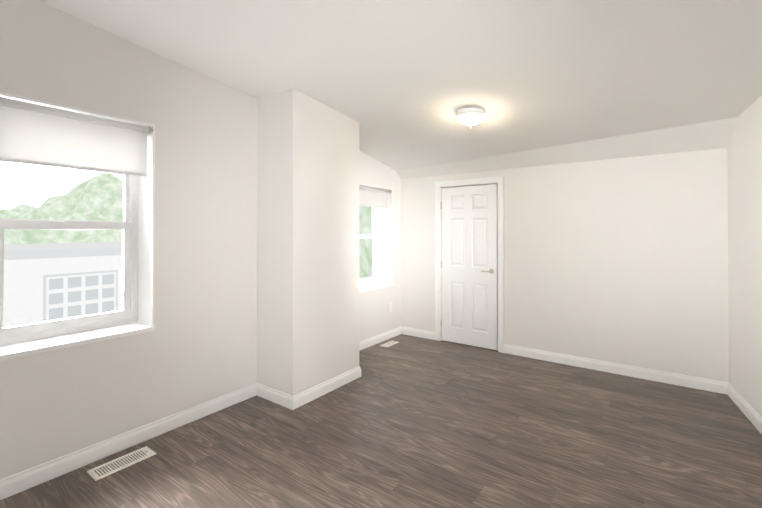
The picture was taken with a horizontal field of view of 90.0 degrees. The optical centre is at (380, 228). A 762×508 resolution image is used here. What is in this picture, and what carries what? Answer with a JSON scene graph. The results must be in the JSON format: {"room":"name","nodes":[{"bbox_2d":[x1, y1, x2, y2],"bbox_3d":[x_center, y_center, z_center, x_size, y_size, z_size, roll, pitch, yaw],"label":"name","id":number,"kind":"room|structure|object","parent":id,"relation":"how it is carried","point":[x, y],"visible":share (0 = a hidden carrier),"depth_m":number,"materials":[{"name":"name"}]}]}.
{"room":"empty bedroom","nodes":[
{"label":"empty bedroom","id":0,"kind":"room"},
{"bbox_2d":[0,0,257,478],"bbox_3d":[-2.449,-0.212,1.885,0.400,3.350,4.040,0,-1,36],"label":"wall","id":1,"kind":"structure","parent":0,"point":[198,346],"depth_m":2.73,"materials":[{"name":"paint"}]},
{"bbox_2d":[0,92,154,345],"bbox_3d":[-1.983,-0.023,2.466,0.324,1.440,0.830,0,-1,36],"label":"window unit","id":2,"kind":"structure","parent":1,"relation":"in","point":[128,227],"depth_m":2.71,"materials":[{"name":"white plastic"}]},
{"bbox_2d":[0,97,152,201],"bbox_3d":[-1.881,-0.461,2.396,0.062,0.541,0.807,0,-1,36],"label":"window blind","id":3,"kind":"object","parent":2,"relation":"attached to","point":[34,134],"visible":1,"depth_m":2.36,"materials":[{"name":"fabric"}]},
{"bbox_2d":[0,322,154,360],"bbox_3d":[-1.944,0.703,2.432,0.252,0.028,0.830,0,-1,36],"label":"window sill","id":4,"kind":"structure","parent":1,"relation":"attached to","point":[20,349],"depth_m":2.37,"materials":[{"name":"white wood"}]},
{"bbox_2d":[0,326,434,499],"bbox_3d":[-1.347,1.416,2.686,0.555,0.105,6.350,0,-1,36],"label":"baseboard","id":5,"kind":"structure","parent":1,"relation":"attached to","point":[14,484],"depth_m":2.80,"materials":[{"name":"white wood"}]},
{"bbox_2d":[257,89,358,395],"bbox_3d":[-0.823,-0.198,3.733,0.875,3.350,0.860,0,-1,36],"label":"column","id":6,"kind":"structure","parent":0,"point":[308,244],"depth_m":3.33,"materials":[{"name":"paint"}]},
{"bbox_2d":[359,150,400,341],"bbox_3d":[-0.277,-0.189,4.947,0.340,3.350,1.750,0,-1,36],"label":"wall","id":7,"kind":"structure","parent":0,"point":[376,317],"depth_m":5.08,"materials":[{"name":"paint"}]},
{"bbox_2d":[359,184,392,285],"bbox_3d":[-0.209,0.107,5.026,0.324,1.320,0.840,0,-1,36],"label":"window unit","id":8,"kind":"structure","parent":7,"relation":"in","point":[374,237],"depth_m":5.33,"materials":[{"name":"white plastic"}]},
{"bbox_2d":[359,186,391,207],"bbox_3d":[-0.107,-0.357,4.957,0.062,0.368,0.817,0,-1,36],"label":"window blind","id":9,"kind":"object","parent":8,"relation":"attached to","point":[372,197],"visible":0.81,"depth_m":5.00,"materials":[{"name":"fabric"}]},
{"bbox_2d":[359,283,393,292],"bbox_3d":[-0.170,0.773,4.992,0.252,0.028,0.840,0,-1,36],"label":"window sill","id":10,"kind":"structure","parent":7,"relation":"attached to","point":[369,287],"depth_m":5.02,"materials":[{"name":"white wood"}]},
{"bbox_2d":[0,334,761,507],"bbox_3d":[-0.023,1.521,1.730,4.900,0.120,6.950,0,-1,36],"label":"floor","id":11,"kind":"structure","parent":0,"point":[407,421],"depth_m":2.55,"materials":[{"name":"laminate"}]},
{"bbox_2d":[87,446,156,480],"bbox_3d":[-1.619,1.459,2.392,0.148,0.014,0.335,0,-1,36],"label":"floor vent","id":12,"kind":"object","parent":11,"relation":"in","point":[115,465],"visible":1,"depth_m":2.37,"materials":[{"name":"white metal"}]},
{"bbox_2d":[380,341,398,346],"bbox_3d":[0.111,1.479,4.917,0.120,0.014,0.275,0,-1,36],"label":"floor vent","id":13,"kind":"object","parent":11,"relation":"in","point":[389,343],"visible":1,"depth_m":4.92,"materials":[{"name":"white metal"}]},
{"bbox_2d":[38,0,761,178],"bbox_3d":[-0.038,-1.224,1.731,4.900,0.969,6.900,0,-1,36],"label":"ceiling","id":14,"kind":"structure","parent":0,"point":[539,82],"depth_m":2.58,"materials":[{"name":"paint"}]},
{"bbox_2d":[456,107,484,127],"bbox_3d":[0.788,-0.959,3.353,0.248,0.146,0.248,0,-1,36],"label":"lamp","id":15,"kind":"object","parent":14,"relation":"attached to","point":[469,116],"visible":0.98,"depth_m":3.27,"materials":[{"name":"white glass"}]},
{"bbox_2d":[401,148,728,382],"bbox_3d":[1.676,-0.192,4.525,4.000,3.350,0.150,0,-1,36],"label":"wall","id":16,"kind":"structure","parent":0,"point":[624,261],"depth_m":3.93,"materials":[{"name":"paint"}]},
{"bbox_2d":[441,184,497,349],"bbox_3d":[1.095,0.465,4.837,0.752,2.018,0.094,0,-1,36],"label":"door","id":17,"kind":"structure","parent":16,"relation":"in","point":[469,263],"depth_m":4.82,"materials":[{"name":"white wood"}]},
{"bbox_2d":[435,176,503,352],"bbox_3d":[1.142,0.429,4.892,0.910,2.115,0.170,0,-1,36],"label":"door frame","id":18,"kind":"structure","parent":16,"relation":"attached to","point":[499,181],"depth_m":4.84,"materials":[{"name":"white wood"}]},
{"bbox_2d":[504,344,725,393],"bbox_3d":[2.282,1.426,3.973,2.005,0.105,0.015,0,-1,36],"label":"baseboard","id":19,"kind":"structure","parent":16,"relation":"attached to","point":[710,385],"depth_m":3.85,"materials":[{"name":"white wood"}]},
{"bbox_2d":[727,95,761,416],"bbox_3d":[1.562,-0.223,0.600,0.790,3.350,6.650,0,-1,36],"label":"wall","id":20,"kind":"structure","parent":0,"point":[744,158],"depth_m":3.02,"materials":[{"name":"paint"}]},
{"bbox_2d":[726,382,761,433],"bbox_3d":[2.824,1.418,2.903,0.153,0.105,1.075,0,-1,36],"label":"baseboard","id":21,"kind":"structure","parent":20,"relation":"attached to","point":[752,415],"depth_m":3.02,"materials":[{"name":"white wood"}]},
{"label":"outside","id":22,"kind":"structure","parent":0,"visible":0},
{"bbox_3d":[-24.456,4.283,23.562,58.500,0.200,90.000,0,-1,36],"label":"ground","id":23,"kind":"structure","parent":22,"visible":0},
{"bbox_2d":[3,219,122,326],"bbox_3d":[-12.459,0.202,22.830,9.650,7.950,16.000,0,-1,36],"label":"building","id":24,"kind":"structure","parent":23,"relation":"on","point":[31,305],"depth_m":14.90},
{"bbox_2d":[0,173,371,277],"bbox_3d":[-14.779,-0.607,27.687,41.968,9.726,20.835,0,0,18],"label":"trees","id":25,"kind":"object","parent":23,"relation":"on","point":[65,206],"depth_m":29.34,"materials":[{"name":"green plant"}]}
]}

